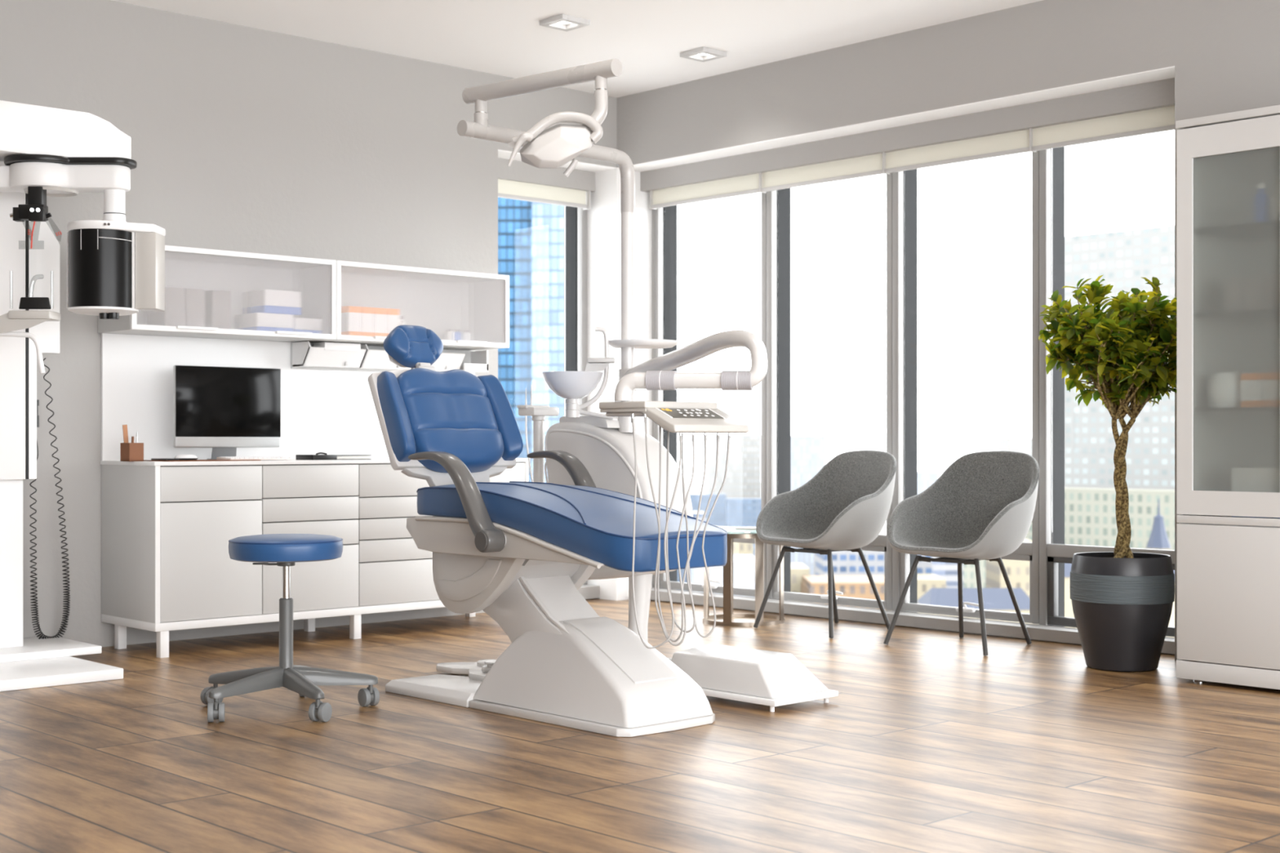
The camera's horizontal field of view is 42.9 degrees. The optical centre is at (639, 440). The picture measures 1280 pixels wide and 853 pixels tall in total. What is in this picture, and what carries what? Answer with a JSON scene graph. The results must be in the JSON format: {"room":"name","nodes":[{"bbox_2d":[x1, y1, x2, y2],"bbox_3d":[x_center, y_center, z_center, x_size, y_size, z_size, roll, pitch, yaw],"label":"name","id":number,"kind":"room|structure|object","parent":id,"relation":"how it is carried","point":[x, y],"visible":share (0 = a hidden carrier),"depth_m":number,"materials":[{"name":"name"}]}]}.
{"room":"dental clinic","nodes":[
{"label":"dental clinic","id":0,"kind":"room"},
{"bbox_2d":[0,0,616,647],"bbox_3d":[-3.484,-0.512,6.342,8.748,2.825,0.450,0,0,-43],"label":"wall","id":1,"kind":"structure","parent":0,"point":[244,139],"depth_m":7.54,"materials":[{"name":"grey paint"}]},
{"bbox_2d":[101,333,475,460],"bbox_3d":[-1.600,-0.189,7.776,2.020,0.554,0.015,0,0,-43],"label":"panel","id":2,"kind":"object","parent":1,"relation":"attached to","point":[329,411],"visible":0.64,"depth_m":7.48,"materials":[{"name":"white paint"}]},
{"bbox_2d":[97,244,509,350],"bbox_3d":[-1.500,-0.649,7.643,2.015,0.365,0.344,0,0,-43],"label":"upper cabinet","id":3,"kind":"object","parent":1,"relation":"attached to","point":[439,301],"visible":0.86,"depth_m":7.68,"materials":[{"name":"grey"}]},
{"bbox_2d":[146,286,185,326],"bbox_3d":[-2.074,-0.576,7.136,0.095,0.179,0.170,0,0,-43],"label":"file box","id":4,"kind":"object","parent":3,"relation":"in","point":[174,314],"visible":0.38,"depth_m":7.08,"materials":[{"name":"grey"}]},
{"bbox_2d":[185,288,204,327],"bbox_3d":[-2.003,-0.576,7.203,0.090,0.179,0.170,0,0,-43],"label":"file box","id":5,"kind":"object","parent":3,"relation":"in","point":[194,298],"visible":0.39,"depth_m":7.14,"materials":[{"name":"grey"}]},
{"bbox_2d":[204,289,231,328],"bbox_3d":[-1.911,-0.576,7.288,0.090,0.179,0.170,0,0,-43],"label":"file box","id":6,"kind":"object","parent":3,"relation":"in","point":[217,303],"visible":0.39,"depth_m":7.22,"materials":[{"name":"grey"}]},
{"bbox_2d":[239,312,293,331],"bbox_3d":[-1.714,-0.532,7.479,0.190,0.092,0.160,0,0,-43],"label":"carton","id":7,"kind":"object","parent":3,"relation":"in","point":[253,321],"visible":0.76,"depth_m":7.42,"materials":[{"name":"white"}]},
{"bbox_2d":[246,288,301,315],"bbox_3d":[-1.684,-0.632,7.506,0.190,0.106,0.160,0,0,-43],"label":"carton","id":8,"kind":"object","parent":7,"relation":"on","point":[268,301],"visible":0.85,"depth_m":7.45,"materials":[{"name":"white"}]},
{"bbox_2d":[293,317,321,333],"bbox_3d":[-1.587,-0.525,7.597,0.140,0.079,0.160,0,0,-43],"label":"carton","id":9,"kind":"object","parent":3,"relation":"in","point":[300,325],"visible":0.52,"depth_m":7.54,"materials":[{"name":"white"}]},
{"bbox_2d":[341,306,360,335],"bbox_3d":[-1.403,-0.560,7.769,0.070,0.149,0.160,0,0,-43],"label":"carton","id":10,"kind":"object","parent":3,"relation":"in","point":[350,315],"visible":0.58,"depth_m":7.71,"materials":[{"name":"white"}]},
{"bbox_2d":[360,306,373,336],"bbox_3d":[-1.349,-0.560,7.819,0.070,0.149,0.160,0,0,-43],"label":"carton","id":11,"kind":"object","parent":3,"relation":"in","point":[366,313],"visible":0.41,"depth_m":7.76,"materials":[{"name":"white"}]},
{"bbox_2d":[373,307,386,336],"bbox_3d":[-1.296,-0.560,7.868,0.070,0.149,0.160,0,0,-43],"label":"carton","id":12,"kind":"object","parent":3,"relation":"in","point":[380,313],"visible":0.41,"depth_m":7.81,"materials":[{"name":"white"}]},
{"bbox_2d":[290,341,488,374],"bbox_3d":[-1.203,-0.403,8.017,1.070,0.125,0.170,0,0,-43],"label":"organizer","id":13,"kind":"object","parent":3,"relation":"hanging from","point":[304,355],"visible":0.88,"depth_m":7.83,"materials":[{"name":"grey"}]},
{"bbox_2d":[292,341,366,368],"bbox_3d":[-1.476,-0.406,7.752,0.310,0.112,0.155,0,0,-43],"label":"tray","id":14,"kind":"object","parent":13,"relation":"on","point":[306,354],"depth_m":7.70,"materials":[{"name":"grey plastic"}]},
{"bbox_2d":[352,344,411,369],"bbox_3d":[-1.250,-0.406,7.963,0.292,0.112,0.155,0,0,-43],"label":"tray","id":15,"kind":"object","parent":13,"relation":"on","point":[371,357],"depth_m":7.88,"materials":[{"name":"grey plastic"}]},
{"bbox_2d":[410,352,465,371],"bbox_3d":[-1.034,-0.406,8.164,0.282,0.112,0.155,0,0,-43],"label":"tray","id":16,"kind":"object","parent":13,"relation":"on","point":[446,361],"depth_m":8.17,"materials":[{"name":"grey plastic"}]},
{"bbox_2d":[386,308,399,335],"bbox_3d":[-1.242,-0.560,7.918,0.070,0.149,0.160,0,0,-43],"label":"carton","id":17,"kind":"object","parent":3,"relation":"in","point":[393,314],"visible":0.32,"depth_m":7.85,"materials":[{"name":"white"}]},
{"bbox_2d":[497,178,590,209],"bbox_3d":[-0.594,-1.368,9.017,0.805,0.104,0.055,0,0,-43],"label":"roller blind","id":18,"kind":"object","parent":1,"relation":"attached to","point":[511,189],"visible":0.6,"depth_m":9.06,"materials":[{"name":"white fabric"}]},
{"bbox_2d":[497,149,616,172],"bbox_3d":[-0.501,-1.531,8.938,0.843,0.004,0.182,0,0,-43],"label":"trim","id":19,"kind":"structure","parent":1,"relation":"attached to","point":[505,154],"depth_m":9.06,"materials":[{"name":"white paint"}]},
{"bbox_2d":[565,205,586,584],"bbox_3d":[-0.663,-0.310,9.108,0.848,2.420,0.150,0,0,-43],"label":"window","id":20,"kind":"structure","parent":1,"relation":"in","point":[575,217],"depth_m":9.36,"materials":[{"name":"grey"}]},
{"bbox_2d":[577,584,599,599],"bbox_3d":[-0.576,0.861,9.019,0.843,0.071,0.118,0,0,-43],"label":"baseboard","id":21,"kind":"structure","parent":1,"relation":"attached to","point":[587,591],"depth_m":9.22,"materials":[{"name":"grey"}]},
{"bbox_2d":[112,0,1041,97],"bbox_3d":[-0.273,-1.985,3.300,9.300,0.120,9.600,0,0,-43],"label":"ceiling","id":22,"kind":"structure","parent":0,"point":[503,37],"depth_m":7.55,"materials":[{"name":"white paint"}]},
{"bbox_2d":[539,13,590,31],"bbox_3d":[-0.345,-1.914,7.470,0.166,0.022,0.166,0,0,-43],"label":"recessed light","id":23,"kind":"object","parent":22,"relation":"in","point":[557,22],"visible":1,"depth_m":7.45,"materials":[{"name":"grey plastic"}]},
{"bbox_2d":[680,46,726,62],"bbox_3d":[0.314,-1.914,8.083,0.166,0.022,0.166,0,0,-43],"label":"recessed light","id":24,"kind":"object","parent":22,"relation":"in","point":[699,54],"visible":1,"depth_m":8.06,"materials":[{"name":"grey plastic"}]},
{"bbox_2d":[0,598,1279,852],"bbox_3d":[-0.256,0.960,3.083,9.030,0.120,9.260,0,0,-43],"label":"floor","id":25,"kind":"structure","parent":0,"point":[928,742],"depth_m":4.56,"materials":[{"name":"laminate"}]},
{"bbox_2d":[0,100,165,692],"bbox_3d":[-2.612,-0.182,6.149,1.362,2.165,1.013,0,0,-43],"label":"machine","id":26,"kind":"object","parent":25,"relation":"on","point":[116,266],"visible":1,"depth_m":6.20,"materials":[{"name":"white paint"}]},
{"bbox_2d":[0,310,60,333],"bbox_3d":[-2.291,-0.433,6.010,0.290,0.103,0.140,0,0,0],"label":"shelf","id":27,"kind":"object","parent":26,"relation":"attached to","point":[15,320],"depth_m":5.95,"materials":[{"name":"grey plastic"}]},
{"bbox_2d":[200,533,379,722],"bbox_3d":[-1.188,0.607,5.415,0.596,0.585,0.583,0,0,-43],"label":"stool","id":28,"kind":"object","parent":25,"relation":"on","point":[286,550],"visible":1,"depth_m":5.36,"materials":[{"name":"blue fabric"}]},
{"bbox_2d":[101,462,528,657],"bbox_3d":[-1.446,0.502,7.581,1.980,0.795,0.508,0,0,-43],"label":"sideboard","id":29,"kind":"object","parent":25,"relation":"on","point":[166,564],"visible":0.6,"depth_m":7.04,"materials":[{"name":"grey"}]},
{"bbox_2d":[100,457,528,466],"bbox_3d":[-1.445,0.097,7.580,1.990,0.017,0.510,0,0,-43],"label":"countertop","id":30,"kind":"structure","parent":29,"relation":"on","point":[378,460],"depth_m":7.05,"materials":[{"name":"white paint"}]},
{"bbox_2d":[120,443,143,461],"bbox_3d":[-2.145,0.049,6.886,0.068,0.078,0.068,0,0,40],"label":"pen cup","id":31,"kind":"object","parent":30,"relation":"on","point":[128,451],"visible":0.84,"depth_m":6.86,"materials":[{"name":"brown wood"}]},
{"bbox_2d":[122,424,128,443],"bbox_3d":[-2.167,0.008,6.879,0.033,0.150,0.004,0,0,-43],"label":"ruler","id":32,"kind":"object","parent":31,"relation":"in","point":[125,426],"visible":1,"depth_m":6.87,"materials":[{"name":"brown wood"}]},
{"bbox_2d":[143,459,261,462],"bbox_3d":[-1.891,0.086,7.024,0.430,0.004,0.265,0,0,-43],"label":"desk mat","id":33,"kind":"object","parent":30,"relation":"on","point":[197,460],"visible":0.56,"depth_m":6.94,"materials":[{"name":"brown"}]},
{"bbox_2d":[173,454,197,460],"bbox_3d":[-1.928,0.072,6.924,0.106,0.024,0.058,0,0,-43],"label":"computer mouse","id":34,"kind":"object","parent":33,"relation":"on","point":[182,457],"visible":0.95,"depth_m":6.90,"materials":[{"name":"white plastic"}]},
{"bbox_2d":[216,456,295,460],"bbox_3d":[-1.679,0.077,7.142,0.320,0.014,0.120,0,0,-43],"label":"keyboard","id":35,"kind":"object","parent":33,"relation":"on","point":[224,458],"visible":1,"depth_m":7.10,"materials":[{"name":"beige plastic"}]},
{"bbox_2d":[173,364,280,459],"bbox_3d":[-1.839,-0.120,7.266,0.520,0.416,0.140,0,0,-43],"label":"computer monitor","id":36,"kind":"object","parent":30,"relation":"on","point":[223,410],"visible":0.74,"depth_m":7.24,"materials":[{"name":"silver metal"}]},
{"bbox_2d":[295,452,371,460],"bbox_3d":[-1.398,0.070,7.449,0.310,0.035,0.147,0,0,-43],"label":"notebook","id":37,"kind":"object","parent":30,"relation":"on","point":[325,456],"visible":1,"depth_m":7.37,"materials":[{"name":"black paper"}]},
{"bbox_2d":[435,659,494,676],"bbox_3d":[-0.531,0.865,6.257,0.530,0.071,0.205,0,0,13],"label":"foot pedal","id":38,"kind":"object","parent":25,"relation":"on","point":[461,668],"visible":0.21,"depth_m":6.23,"materials":[{"name":"white plastic"}]},
{"bbox_2d":[368,324,728,737],"bbox_3d":[-0.362,0.236,5.530,0.690,1.328,1.518,0,0,-43],"label":"dental chair","id":39,"kind":"object","parent":25,"relation":"on","point":[518,553],"visible":0.99,"depth_m":5.36,"materials":[{"name":"white plastic"}]},
{"bbox_2d":[396,368,503,472],"bbox_3d":[-0.679,-0.072,5.856,0.392,0.376,0.241,0,0,-43],"label":"backrest cushion","id":40,"kind":"object","parent":39,"relation":"on","point":[460,413],"depth_m":5.81,"materials":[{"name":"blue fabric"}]},
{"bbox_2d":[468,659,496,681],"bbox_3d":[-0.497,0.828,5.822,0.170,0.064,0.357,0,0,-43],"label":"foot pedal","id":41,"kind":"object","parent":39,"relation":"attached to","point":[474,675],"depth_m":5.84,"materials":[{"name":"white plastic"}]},
{"bbox_2d":[417,482,727,572],"bbox_3d":[-0.229,0.269,5.373,0.488,0.246,1.102,0,0,-43],"label":"seat cushion","id":42,"kind":"object","parent":39,"relation":"on","point":[540,523],"depth_m":5.15,"materials":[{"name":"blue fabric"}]},
{"bbox_2d":[516,211,693,642],"bbox_3d":[-0.152,0.029,6.090,0.572,1.748,0.687,0,0,-18],"label":"dental spittoon unit","id":43,"kind":"object","parent":25,"relation":"on","point":[603,444],"visible":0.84,"depth_m":5.99,"materials":[{"name":"white plastic"}]},
{"bbox_2d":[516,384,559,483],"bbox_3d":[-0.388,-0.012,6.292,0.136,0.404,0.117,0,0,-43],"label":"holder","id":44,"kind":"object","parent":43,"relation":"on","point":[538,413],"depth_m":6.28,"materials":[{"name":"white paint"}]},
{"bbox_2d":[457,58,635,213],"bbox_3d":[-0.324,-1.016,5.581,0.572,0.367,1.010,0,0,2],"label":"light","id":45,"kind":"object","parent":43,"relation":"attached to","point":[558,138],"visible":1,"depth_m":5.16,"materials":[{"name":"white plastic"}]},
{"bbox_2d":[542,371,603,399],"bbox_3d":[-0.248,-0.202,6.000,0.228,0.099,0.228,0,0,-43],"label":"bowl","id":46,"kind":"object","parent":43,"relation":"on","point":[565,384],"depth_m":5.93,"materials":[{"name":"white"}]},
{"bbox_2d":[565,326,608,417],"bbox_3d":[-0.197,-0.252,6.000,0.126,0.333,0.120,0,0,-43],"label":"faucet","id":47,"kind":"object","parent":43,"relation":"on","point":[588,380],"depth_m":5.98,"materials":[{"name":"white plastic"}]},
{"bbox_2d":[608,338,679,348],"bbox_3d":[0.010,-0.357,6.048,0.270,0.022,0.270,0,0,-43],"label":"round tray","id":48,"kind":"object","parent":43,"relation":"on","point":[623,343],"depth_m":5.95,"materials":[{"name":"white paint"}]},
{"bbox_2d":[599,329,767,648],"bbox_3d":[-0.017,0.134,5.380,0.440,0.944,1.354,0,0,-18],"label":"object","id":49,"kind":"object","parent":43,"relation":"attached to","point":[656,373],"visible":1,"depth_m":4.87,"materials":[{"name":"white plastic"}]},
{"bbox_2d":[599,400,717,417],"bbox_3d":[0.057,-0.096,5.029,0.310,0.044,0.210,0,0,-43],"label":"tray","id":50,"kind":"object","parent":49,"relation":"on","point":[616,408],"depth_m":4.93,"materials":[{"name":"grey plastic"}]},
{"bbox_2d":[702,528,785,626],"bbox_3d":[0.516,0.670,8.101,0.452,0.460,0.452,0,0,-43],"label":"side table","id":51,"kind":"object","parent":25,"relation":"on","point":[732,534],"visible":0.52,"depth_m":7.92,"materials":[{"name":"silver metal"}]},
{"bbox_2d":[667,644,838,711],"bbox_3d":[0.359,0.818,5.699,0.325,0.164,0.600,0,0,-43],"label":"junction box","id":52,"kind":"object","parent":25,"relation":"on","point":[773,679],"visible":0.82,"depth_m":5.56,"materials":[{"name":"white paint"}]},
{"bbox_2d":[702,688,838,706],"bbox_3d":[0.367,0.868,5.690,0.325,0.020,0.575,0,0,-43],"label":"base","id":53,"kind":"object","parent":52,"relation":"on","point":[793,695],"depth_m":5.48,"materials":[{"name":"white paint"}]},
{"bbox_2d":[753,449,897,638],"bbox_3d":[0.899,0.473,7.760,0.560,0.854,0.583,0,0,-38],"label":"lounge chair","id":54,"kind":"object","parent":25,"relation":"on","point":[846,506],"visible":1,"depth_m":7.85,"materials":[{"name":"grey fabric"}]},
{"bbox_2d":[883,450,1039,655],"bbox_3d":[1.431,0.473,7.159,0.560,0.854,0.583,0,0,-45],"label":"lounge chair","id":55,"kind":"object","parent":25,"relation":"on","point":[982,505],"visible":1,"depth_m":7.29,"materials":[{"name":"grey"}]},
{"bbox_2d":[1069,551,1174,672],"bbox_3d":[1.908,0.676,6.460,0.399,0.447,0.399,0,0,-43],"label":"plant pot","id":56,"kind":"object","parent":25,"relation":"on","point":[1122,607],"visible":0.99,"depth_m":6.31,"materials":[{"name":"grey"}]},
{"bbox_2d":[1038,275,1176,558],"bbox_3d":[1.901,-0.086,6.455,0.602,1.162,0.650,0,0,-7],"label":"tree","id":57,"kind":"object","parent":56,"relation":"on","point":[1125,350],"visible":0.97,"depth_m":6.38,"materials":[{"name":"green plant"}]},
{"bbox_2d":[1175,104,1279,689],"bbox_3d":[2.493,-0.145,5.933,0.544,2.090,0.882,0,0,-43],"label":"display cabinet","id":58,"kind":"object","parent":25,"relation":"on","point":[1228,566],"visible":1,"depth_m":6.05,"materials":[{"name":"white paint"}]},
{"bbox_2d":[1208,372,1240,408],"bbox_3d":[2.174,-0.185,6.058,0.120,0.130,0.120,0,0,-43],"label":"jar","id":59,"kind":"object","parent":58,"relation":"on","point":[1224,388],"visible":0.83,"depth_m":6.01,"materials":[{"name":"white"}]},
{"bbox_2d":[1194,220,1279,242],"bbox_3d":[2.500,-0.782,5.939,0.496,0.006,0.842,0,0,-43],"label":"glass shelf","id":60,"kind":"object","parent":58,"relation":"attached to","point":[1268,231],"depth_m":6.14,"materials":[{"name":"glass"}]},
{"bbox_2d":[1194,308,1279,322],"bbox_3d":[2.500,-0.467,5.939,0.496,0.006,0.842,0,0,-43],"label":"glass shelf","id":61,"kind":"object","parent":58,"relation":"attached to","point":[1200,315],"depth_m":6.13,"materials":[{"name":"glass"}]},
{"bbox_2d":[1194,406,1279,411],"bbox_3d":[2.500,-0.117,5.939,0.496,0.006,0.842,0,0,-43],"label":"glass shelf","id":62,"kind":"object","parent":58,"relation":"attached to","point":[1196,408],"depth_m":6.03,"materials":[{"name":"glass"}]},
{"bbox_2d":[1240,373,1262,407],"bbox_3d":[2.270,-0.183,5.984,0.120,0.124,0.080,0,0,-43],"label":"carton","id":63,"kind":"object","parent":58,"relation":"on","point":[1251,384],"visible":0.63,"depth_m":5.94,"materials":[{"name":"white"}]},
{"bbox_2d":[1231,466,1279,518],"bbox_3d":[2.294,0.200,5.965,0.150,0.200,0.200,0,0,-43],"label":"carton","id":64,"kind":"object","parent":58,"relation":"in","point":[1251,479],"visible":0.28,"depth_m":5.92,"materials":[{"name":"white"}]},
{"bbox_2d":[1253,182,1268,222],"bbox_3d":[2.261,-0.861,5.934,0.052,0.150,0.052,0,0,-43],"label":"bottle","id":65,"kind":"object","parent":58,"relation":"on","point":[1261,197],"visible":1,"depth_m":5.92,"materials":[{"name":"blue"}]},
{"bbox_2d":[1262,372,1279,407],"bbox_3d":[2.328,-0.183,5.921,0.120,0.124,0.080,0,0,-43],"label":"carton","id":66,"kind":"object","parent":58,"relation":"on","point":[1271,381],"visible":0.9,"depth_m":5.89,"materials":[{"name":"white"}]},
{"bbox_2d":[1264,273,1279,309],"bbox_3d":[2.328,-0.535,5.914,0.130,0.130,0.072,0,0,-43],"label":"file box","id":67,"kind":"object","parent":58,"relation":"on","point":[1272,282],"visible":0.94,"depth_m":5.87,"materials":[{"name":"grey"}]},
{"bbox_2d":[564,0,1279,660],"bbox_3d":[2.934,-0.512,6.178,0.420,2.825,9.440,0,0,-43],"label":"wall","id":68,"kind":"structure","parent":0,"point":[1224,55],"depth_m":7.66,"materials":[{"name":"grey paint"}]},
{"bbox_2d":[652,204,755,596],"bbox_3d":[0.399,-0.310,9.073,0.158,2.420,0.856,0,0,-40],"label":"window","id":69,"kind":"structure","parent":68,"relation":"in","point":[664,219],"depth_m":9.34,"materials":[{"name":"grey"}]},
{"bbox_2d":[649,173,759,209],"bbox_3d":[0.359,-1.368,8.967,0.048,0.104,0.840,0,0,-43],"label":"roller blind","id":70,"kind":"object","parent":68,"relation":"attached to","point":[749,184],"visible":1,"depth_m":8.95,"materials":[{"name":"white fabric"}]},
{"bbox_2d":[759,153,882,193],"bbox_3d":[0.929,-1.368,8.356,0.048,0.104,0.823,0,0,-43],"label":"roller blind","id":71,"kind":"object","parent":68,"relation":"attached to","point":[869,165],"visible":1,"depth_m":8.34,"materials":[{"name":"white fabric"}]},
{"bbox_2d":[760,187,886,609],"bbox_3d":[0.978,-0.310,8.454,0.159,2.420,0.851,0,0,-40],"label":"window","id":72,"kind":"structure","parent":68,"relation":"in","point":[775,205],"depth_m":8.71,"materials":[{"name":"grey"}]},
{"bbox_2d":[616,66,1174,172],"bbox_3d":[1.095,-1.531,7.977,0.182,0.004,3.401,0,0,-43],"label":"trim","id":73,"kind":"structure","parent":68,"relation":"attached to","point":[1166,73],"depth_m":7.71,"materials":[{"name":"white paint"}]},
{"bbox_2d":[650,587,1174,654],"bbox_3d":[1.179,0.869,8.055,0.132,0.054,3.401,0,0,-43],"label":"baseboard","id":74,"kind":"structure","parent":68,"relation":"attached to","point":[971,625],"depth_m":7.87,"materials":[{"name":"grey"}]},
{"bbox_2d":[882,128,1030,174],"bbox_3d":[1.498,-1.368,7.745,0.048,0.104,0.841,0,0,-43],"label":"roller blind","id":75,"kind":"object","parent":68,"relation":"attached to","point":[1015,142],"visible":1,"depth_m":7.72,"materials":[{"name":"white fabric"}]},
{"bbox_2d":[886,168,1031,623],"bbox_3d":[1.554,-0.310,7.836,0.159,2.420,0.851,0,0,-40],"label":"window","id":76,"kind":"structure","parent":68,"relation":"in","point":[901,186],"depth_m":8.09,"materials":[{"name":"grey"}]},
{"bbox_2d":[1029,105,1174,152],"bbox_3d":[2.069,-1.368,7.133,0.048,0.104,0.824,0,0,-43],"label":"roller blind","id":77,"kind":"object","parent":68,"relation":"attached to","point":[1159,119],"visible":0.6,"depth_m":7.16,"materials":[{"name":"white fabric"}]},
{"bbox_2d":[1031,146,1174,637],"bbox_3d":[2.130,-0.310,7.218,0.159,2.420,0.851,0,0,-40],"label":"window","id":78,"kind":"structure","parent":68,"relation":"in","point":[1050,553],"depth_m":7.47,"materials":[{"name":"grey"}]},
{"label":"outside","id":79,"kind":"structure","parent":0,"visible":0},
{"bbox_2d":[687,484,886,534],"bbox_3d":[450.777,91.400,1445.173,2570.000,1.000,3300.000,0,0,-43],"label":"ground","id":80,"kind":"structure","parent":79,"point":[695,488],"depth_m":2936.06,"materials":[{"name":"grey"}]},
{"bbox_2d":[497,197,532,481],"bbox_3d":[-47.097,-25.894,492.500,40.014,233.588,39.695,0,0,-43],"label":"glass tower","id":81,"kind":"structure","parent":80,"relation":"on","point":[514,215],"depth_m":480.00,"materials":[{"name":"glass"}]},
{"bbox_2d":[532,201,564,482],"bbox_3d":[-20.937,-24.715,484.500,32.149,231.230,32.366,0,0,-43],"label":"glass tower","id":82,"kind":"structure","parent":80,"relation":"on","point":[548,220],"depth_m":471.98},
{"bbox_2d":[676,568,688,591],"bbox_3d":[19.011,63.370,612.500,37.681,55.060,37.521,0,0,-43],"label":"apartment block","id":83,"kind":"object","parent":80,"relation":"on","point":[682,570],"visible":0.02,"depth_m":600.00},
{"bbox_2d":[693,511,706,522],"bbox_3d":[11.774,61.628,735.000,46.294,58.543,46.029,0,0,-43],"label":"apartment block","id":84,"kind":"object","parent":80,"relation":"on","point":[695,513],"visible":0.14,"depth_m":720.22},
{"bbox_2d":[689,493,726,526],"bbox_3d":[22.077,60.304,905.000,44.505,61.192,42.433,0,0,-43],"label":"apartment block","id":85,"kind":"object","parent":80,"relation":"on","point":[717,517],"visible":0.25,"depth_m":900.05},
{"bbox_2d":[689,554,755,597],"bbox_3d":[17.007,57.344,330.000,23.206,67.112,23.551,0,0,-43],"label":"apartment block","id":86,"kind":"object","parent":80,"relation":"on","point":[744,565],"visible":0.13,"depth_m":319.98,"materials":[{"name":"white"}]},
{"bbox_2d":[705,434,760,497],"bbox_3d":[60.376,43.574,1060.000,52.154,94.651,52.453,0,0,-43],"label":"tower","id":87,"kind":"structure","parent":80,"relation":"on","point":[743,479],"depth_m":1040.01,"materials":[{"name":"white"}]},
{"bbox_2d":[725,497,760,556],"bbox_3d":[59.771,60.848,865.000,27.396,60.105,26.491,0,0,-43],"label":"apartment block","id":88,"kind":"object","parent":80,"relation":"on","point":[740,512],"visible":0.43,"depth_m":860.09,"materials":[{"name":"glass"}]},
{"bbox_2d":[733,542,753,555],"bbox_3d":[25.184,59.151,450.000,21.531,63.498,21.990,0,0,-43],"label":"apartment block","id":89,"kind":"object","parent":80,"relation":"on","point":[738,548],"visible":0.11,"depth_m":440.04,"materials":[{"name":"yellow stone"}]},
{"bbox_2d":[791,563,809,601],"bbox_3d":[31.971,58.820,348.000,15.992,64.160,16.444,0,0,-43],"label":"apartment block","id":90,"kind":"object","parent":80,"relation":"on","point":[797,570],"visible":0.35,"depth_m":340.12,"materials":[{"name":"yellow stone"}]},
{"bbox_2d":[791,546,813,575],"bbox_3d":[49.959,61.964,532.500,31.041,57.873,31.334,0,0,-43],"label":"apartment block","id":91,"kind":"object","parent":80,"relation":"on","point":[806,558],"visible":0.02,"depth_m":520.02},
{"bbox_2d":[791,435,825,490],"bbox_3d":[95.372,44.065,980.000,47.369,93.670,47.994,0,0,-43],"label":"tower","id":92,"kind":"structure","parent":80,"relation":"on","point":[807,452],"depth_m":959.97,"materials":[{"name":"white"}]},
{"bbox_2d":[800,575,888,610],"bbox_3d":[43.500,59.437,329.000,27.107,62.926,26.993,0,0,-43],"label":"apartment block","id":93,"kind":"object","parent":80,"relation":"on","point":[851,586],"visible":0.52,"depth_m":320.22,"materials":[{"name":"orange brick"}]},
{"bbox_2d":[813,550,884,575],"bbox_3d":[56.750,59.016,432.500,30.736,63.768,31.050,0,0,-43],"label":"apartment block","id":94,"kind":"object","parent":80,"relation":"on","point":[844,562],"visible":0.02,"depth_m":420.00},
{"bbox_2d":[917,554,932,573],"bbox_3d":[63.794,58.454,386.000,18.808,64.892,19.453,0,0,-43],"label":"apartment block","id":95,"kind":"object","parent":80,"relation":"on","point":[923,567],"visible":0.02,"depth_m":376.02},
{"bbox_2d":[917,471,938,494],"bbox_3d":[164.841,54.858,980.000,43.349,72.084,44.248,0,0,-43],"label":"tower","id":96,"kind":"structure","parent":80,"relation":"on","point":[926,479],"depth_m":959.97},
{"bbox_2d":[917,573,946,599],"bbox_3d":[61.856,60.642,364.000,18.361,60.517,18.651,0,0,-43],"label":"apartment block","id":97,"kind":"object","parent":80,"relation":"on","point":[926,582],"visible":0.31,"depth_m":356.18,"materials":[{"name":"yellow stone"}]},
{"bbox_2d":[931,556,963,587],"bbox_3d":[90.270,61.236,492.500,24.222,59.328,24.979,0,0,-43],"label":"apartment block","id":98,"kind":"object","parent":80,"relation":"on","point":[947,571],"visible":0.02,"depth_m":480.00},
{"bbox_2d":[963,560,985,587],"bbox_3d":[110.016,64.090,532.500,27.153,53.621,27.711,0,0,-43],"label":"apartment block","id":99,"kind":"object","parent":80,"relation":"on","point":[969,571],"visible":0.02,"depth_m":520.02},
{"bbox_2d":[917,587,1034,624],"bbox_3d":[33.005,52.689,160.000,13.153,76.422,13.027,0,0,-43],"label":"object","id":100,"kind":"structure","parent":80,"relation":"on","point":[999,599],"depth_m":158.17,"materials":[{"name":"blue"}]},
{"bbox_2d":[985,538,1031,596],"bbox_3d":[83.303,56.551,367.500,15.825,68.698,16.192,0,0,-43],"label":"office building","id":101,"kind":"structure","parent":80,"relation":"on","point":[1017,571],"depth_m":360.03,"materials":[{"name":"yellow stone"}]},
{"bbox_2d":[1000,438,1031,455],"bbox_3d":[248.733,44.637,1055.000,39.116,92.525,39.340,0,0,-43],"label":"tower","id":102,"kind":"structure","parent":80,"relation":"on","point":[1019,445],"depth_m":1040.01,"materials":[{"name":"white"}]},
{"bbox_2d":[1064,563,1077,628],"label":"window","id":103,"kind":"structure","parent":80,"relation":"on","point":[1068,612],"depth_m":171.82,"materials":[{"name":"yellow"}]},
{"bbox_2d":[1025,487,1174,550],"bbox_3d":[159.745,53.129,504.090,12.000,75.542,98.119,0,0,-43],"label":"office building","id":104,"kind":"structure","parent":80,"relation":"on","point":[1090,513],"depth_m":509.84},
{"bbox_2d":[1031,224,1174,489],"bbox_3d":[182.683,9.020,570.226,30.000,163.760,86.999,0,0,-43],"label":"office building","id":105,"kind":"structure","parent":80,"relation":"on","point":[1122,258],"depth_m":566.41,"materials":[{"name":"white"}]},
{"bbox_2d":[1146,498,1171,550],"bbox_3d":[62.024,48.918,195.000,2.990,83.964,2.990,0,0,-43],"label":"spire","id":106,"kind":"object","parent":80,"relation":"on","point":[1158,539],"visible":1,"depth_m":194.32,"materials":[{"name":"blue stone"}]},
{"bbox_2d":[1168,569,1174,637],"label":"window","id":107,"kind":"structure","parent":80,"relation":"on","point":[1171,623],"depth_m":130.14,"materials":[{"name":"glass"}]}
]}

